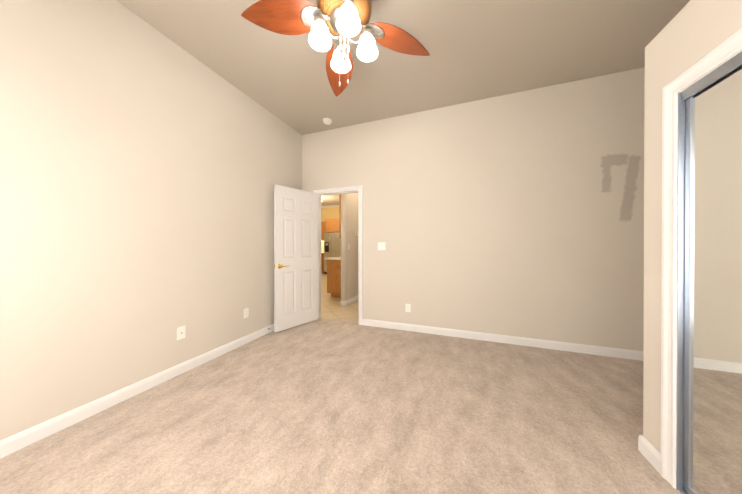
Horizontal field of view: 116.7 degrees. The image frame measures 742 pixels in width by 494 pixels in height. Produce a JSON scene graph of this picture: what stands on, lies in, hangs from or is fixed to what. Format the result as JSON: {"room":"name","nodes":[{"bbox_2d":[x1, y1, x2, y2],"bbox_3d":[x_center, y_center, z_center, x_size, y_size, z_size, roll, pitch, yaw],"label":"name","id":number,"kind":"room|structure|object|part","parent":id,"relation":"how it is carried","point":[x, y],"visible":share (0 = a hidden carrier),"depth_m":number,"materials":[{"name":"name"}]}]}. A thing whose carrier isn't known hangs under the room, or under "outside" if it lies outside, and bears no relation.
{"room":"empty bedroom","nodes":[
{"label":"empty bedroom","id":0,"kind":"room"},
{"bbox_2d":[0,0,301,440],"bbox_3d":[-1.866,-0.341,2.075,0.120,3.050,3.800,0,0,20],"label":"wall","id":1,"kind":"structure","parent":0,"point":[145,167],"depth_m":1.73,"materials":[{"name":"paint"}]},
{"bbox_2d":[0,324,273,458],"bbox_3d":[-1.783,1.137,2.114,0.014,0.095,3.680,0,0,20],"label":"baseboard","id":2,"kind":"structure","parent":1,"relation":"attached to","point":[22,439],"depth_m":1.69,"materials":[{"name":"white wood"}]},
{"bbox_2d":[177,326,185,339],"bbox_3d":[-1.771,0.804,2.140,0.017,0.116,0.072,0,0,20],"label":"outlet","id":3,"kind":"object","parent":1,"relation":"attached to","point":[181,334],"visible":1,"depth_m":2.14,"materials":[{"name":"white plastic"}]},
{"bbox_2d":[243,308,248,318],"bbox_3d":[-1.532,0.811,2.808,0.009,0.116,0.072,0,0,20],"label":"electrical outlet","id":4,"kind":"object","parent":1,"relation":"attached to","point":[245,312],"visible":1,"depth_m":2.80,"materials":[{"name":"white plastic"}]},
{"bbox_2d":[321,207,338,251],"bbox_3d":[-1.077,-0.370,10.303,7.720,3.050,0.120,0,0,20],"label":"wall","id":5,"kind":"structure","parent":0,"point":[327,213],"depth_m":10.58,"materials":[{"name":"paint"}]},
{"bbox_2d":[321,205,338,208],"bbox_3d":[-1.169,-1.845,10.220,7.600,0.100,0.090,0,0,20],"label":"crown molding","id":6,"kind":"structure","parent":5,"relation":"attached to","point":[332,206],"depth_m":10.45,"materials":[{"name":"white wood"}]},
{"bbox_2d":[321,218,339,240],"bbox_3d":[0.713,-0.738,9.241,8.610,0.968,0.635,0,0,20],"label":"upper cabinet","id":7,"kind":"object","parent":5,"relation":"attached to","point":[330,225],"visible":0.02,"depth_m":9.84,"materials":[{"name":"brown wood"}]},
{"bbox_2d":[320,273,357,322],"bbox_3d":[-2.102,1.196,7.500,7.720,0.058,6.100,0,0,20],"label":"floor","id":8,"kind":"structure","parent":0,"point":[332,308],"depth_m":4.38,"materials":[{"name":"beige tile"}]},
{"bbox_2d":[321,252,323,271],"bbox_3d":[-2.588,0.716,10.467,1.570,0.876,0.605,0,0,20],"label":"base cabinet","id":9,"kind":"object","parent":8,"relation":"on","point":[322,262],"depth_m":9.97,"materials":[{"name":"brown wood"}]},
{"bbox_2d":[324,232,340,273],"bbox_3d":[-1.449,0.266,9.884,0.910,1.740,0.867,0,0,20],"label":"fridge","id":10,"kind":"object","parent":8,"relation":"on","point":[332,244],"visible":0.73,"depth_m":9.57,"materials":[{"name":"grey"}]},
{"bbox_3d":[-1.565,0.467,9.566,0.902,1.340,0.064,0,0,20],"label":"panel","id":11,"kind":"part","parent":10,"relation":"part of","materials":[{"name":"black plastic"}]},
{"bbox_2d":[325,257,340,297],"bbox_3d":[-0.225,0.710,6.656,0.665,0.915,3.115,0,0,20],"label":"base cabinet","id":12,"kind":"object","parent":8,"relation":"on","point":[334,276],"depth_m":5.27,"materials":[{"name":"brown wood"}]},
{"bbox_2d":[0,318,681,493],"bbox_3d":[0.220,1.217,1.351,4.540,0.060,3.860,0,0,20],"label":"floor carpet","id":13,"kind":"object","parent":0,"point":[323,406],"visible":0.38,"depth_m":1.51,"materials":[{"name":"beige carpet"}]},
{"bbox_2d":[341,193,357,300],"bbox_3d":[0.318,-0.358,6.978,0.120,3.050,5.170,0,0,20],"label":"wall","id":14,"kind":"structure","parent":0,"point":[349,258],"depth_m":4.72,"materials":[{"name":"paint"}]},
{"bbox_2d":[339,194,340,238],"bbox_3d":[-0.064,-0.797,6.645,0.360,1.190,3.015,0,0,20],"label":"upper cabinet","id":15,"kind":"object","parent":14,"relation":"attached to","point":[340,214],"visible":0.08,"depth_m":5.29,"materials":[{"name":"brown wood"}]},
{"bbox_2d":[340,300,346,305],"bbox_3d":[-0.548,1.125,4.612,0.146,0.100,0.146,0,0,20],"label":"baseboard","id":16,"kind":"structure","parent":14,"relation":"attached to","point":[343,303],"depth_m":4.55,"materials":[{"name":"white wood"}]},
{"bbox_2d":[347,295,357,304],"bbox_3d":[0.388,1.117,6.979,0.014,0.100,5.090,0,0,20],"label":"baseboard","id":17,"kind":"structure","parent":14,"relation":"attached to","point":[352,300],"depth_m":4.83,"materials":[{"name":"white wood"}]},
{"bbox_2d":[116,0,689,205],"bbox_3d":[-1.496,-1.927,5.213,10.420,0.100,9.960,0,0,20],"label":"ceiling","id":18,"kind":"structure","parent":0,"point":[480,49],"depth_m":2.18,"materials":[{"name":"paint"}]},
{"bbox_2d":[323,118,331,124],"bbox_3d":[-0.643,-1.849,3.379,0.140,0.043,0.140,0,0,20],"label":"smoke detector","id":19,"kind":"object","parent":18,"relation":"attached to","point":[327,121],"visible":0.98,"depth_m":3.35,"materials":[{"name":"white plastic"}]},
{"bbox_2d":[241,0,429,96],"bbox_3d":[-0.189,-1.490,1.621,0.939,0.748,0.939,0,0,32],"label":"fan","id":20,"kind":"object","parent":18,"relation":"hanging from","point":[343,21],"visible":1,"depth_m":1.59,"materials":[{"name":"brown wood"}]},
{"bbox_3d":[-0.597,-1.540,1.524,0.499,0.007,0.236,-13,-9,-13],"label":"blade","id":21,"kind":"part","parent":20,"relation":"part of","materials":[{"name":"brown wood"}]},
{"bbox_3d":[-0.350,-1.473,1.575,0.156,0.126,0.156,0,0,20],"label":"lamp shade","id":22,"kind":"part","parent":20,"relation":"part of","materials":[{"name":"white glass"}]},
{"bbox_3d":[-0.308,-1.520,1.584,0.148,0.121,0.120,0,0,20],"label":"arm","id":23,"kind":"part","parent":20,"relation":"part of"},
{"bbox_3d":[-0.286,-1.541,2.029,0.236,0.007,0.499,12,-15,-11],"label":"blade","id":24,"kind":"part","parent":20,"relation":"part of","materials":[{"name":"brown wood"}]},
{"bbox_3d":[-0.235,-1.474,1.783,0.156,0.126,0.156,0,0,20],"label":"lamp shade","id":25,"kind":"part","parent":20,"relation":"part of","materials":[{"name":"white glass"}]},
{"bbox_3d":[-0.143,-1.473,1.460,0.156,0.126,0.156,0,0,20],"label":"lamp shade","id":26,"kind":"part","parent":20,"relation":"part of","materials":[{"name":"white glass"}]},
{"bbox_3d":[-0.152,-1.520,1.502,0.120,0.121,0.148,0,0,20],"label":"arm","id":27,"kind":"part","parent":20,"relation":"part of"},
{"bbox_3d":[-0.070,-1.520,1.658,0.148,0.121,0.120,0,0,20],"label":"arm","id":28,"kind":"part","parent":20,"relation":"part of"},
{"bbox_3d":[-0.027,-1.474,1.667,0.156,0.126,0.156,0,0,20],"label":"lamp shade","id":29,"kind":"part","parent":20,"relation":"part of","materials":[{"name":"white glass"}]},
{"bbox_3d":[0.220,-1.540,1.718,0.499,0.007,0.236,12,9,-13],"label":"blade","id":30,"kind":"part","parent":20,"relation":"part of","materials":[{"name":"brown wood"}]},
{"bbox_2d":[302,67,644,350],"bbox_3d":[-1.936,-0.348,4.187,10.300,3.050,0.120,0,0,20],"label":"wall","id":31,"kind":"structure","parent":0,"point":[519,214],"depth_m":2.80,"materials":[{"name":"paint"}]},
{"bbox_2d":[274,184,317,332],"bbox_3d":[-1.092,0.156,3.418,0.035,2.023,0.730,0,0,38],"label":"bedroom door","id":32,"kind":"structure","parent":31,"relation":"in","point":[296,250],"depth_m":3.36,"materials":[{"name":"white wood"}]},
{"bbox_2d":[313,186,362,324],"bbox_3d":[-0.516,0.125,3.662,0.864,2.107,0.138,0,0,20],"label":"door frame","id":33,"kind":"structure","parent":31,"relation":"attached to","point":[353,188],"depth_m":3.49,"materials":[{"name":"white wood"}]},
{"bbox_2d":[378,242,384,249],"bbox_3d":[0.154,-0.011,3.354,0.116,0.116,0.014,0,0,20],"label":"light switch","id":34,"kind":"object","parent":31,"relation":"attached to","point":[381,245],"visible":1,"depth_m":3.35,"materials":[{"name":"white plastic"}]},
{"bbox_2d":[405,304,410,311],"bbox_3d":[0.521,0.860,3.225,0.072,0.116,0.009,0,0,20],"label":"electrical outlet","id":35,"kind":"object","parent":31,"relation":"attached to","point":[407,307],"visible":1,"depth_m":3.22,"materials":[{"name":"white plastic"}]},
{"bbox_2d":[362,319,642,360],"bbox_3d":[1.373,1.134,2.913,3.205,0.095,0.014,0,0,20],"label":"baseboard","id":36,"kind":"structure","parent":31,"relation":"attached to","point":[589,349],"depth_m":2.77,"materials":[{"name":"white wood"}]},
{"bbox_2d":[643,0,741,452],"bbox_3d":[1.234,0.026,0.245,0.100,2.330,2.247,0,0,20],"label":"wall","id":37,"kind":"structure","parent":0,"point":[691,33],"depth_m":1.23,"materials":[{"name":"paint"}]},
{"bbox_2d":[640,436,660,472],"bbox_3d":[1.542,1.140,1.259,0.014,0.095,0.139,0,0,20],"label":"baseboard","id":38,"kind":"structure","parent":37,"relation":"attached to","point":[650,453],"depth_m":1.25,"materials":[{"name":"white wood"}]},
{"bbox_2d":[660,28,741,488],"bbox_3d":[1.255,0.213,0.304,0.104,1.955,1.730,0,0,20],"label":"door frame","id":39,"kind":"structure","parent":37,"relation":"attached to","point":[720,64],"depth_m":1.12,"materials":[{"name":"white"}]},
{"bbox_2d":[676,51,741,493],"bbox_3d":[1.246,0.222,0.307,0.088,1.937,1.694,0,0,20],"label":"track","id":40,"kind":"object","parent":37,"relation":"attached to","point":[734,62],"visible":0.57,"depth_m":1.11,"materials":[{"name":"silver metal"}]},
{"bbox_2d":[684,64,741,493],"bbox_3d":[1.253,0.221,0.305,0.058,1.911,1.686,0,0,20],"label":"mirrored closet doors","id":41,"kind":"structure","parent":40,"relation":"attached to","point":[687,329],"depth_m":1.09,"materials":[{"name":"silver metal"}]},
{"bbox_2d":[690,65,741,493],"bbox_3d":[1.374,0.215,0.693,0.006,1.849,0.821,0,0,20],"label":"mirror glass","id":42,"kind":"object","parent":40,"relation":"attached to","point":[716,366],"visible":1,"depth_m":0.97,"materials":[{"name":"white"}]},
{"bbox_3d":[2.011,0.023,1.105,0.770,2.330,0.100,0,0,20],"label":"wall","id":43,"kind":"structure","parent":0,"visible":0},
{"bbox_2d":[638,435,642,450],"bbox_3d":[1.977,1.140,1.182,0.883,0.095,0.014,0,0,20],"label":"baseboard","id":44,"kind":"structure","parent":43,"relation":"attached to","point":[640,436],"depth_m":1.33,"materials":[{"name":"white wood"}]}
]}

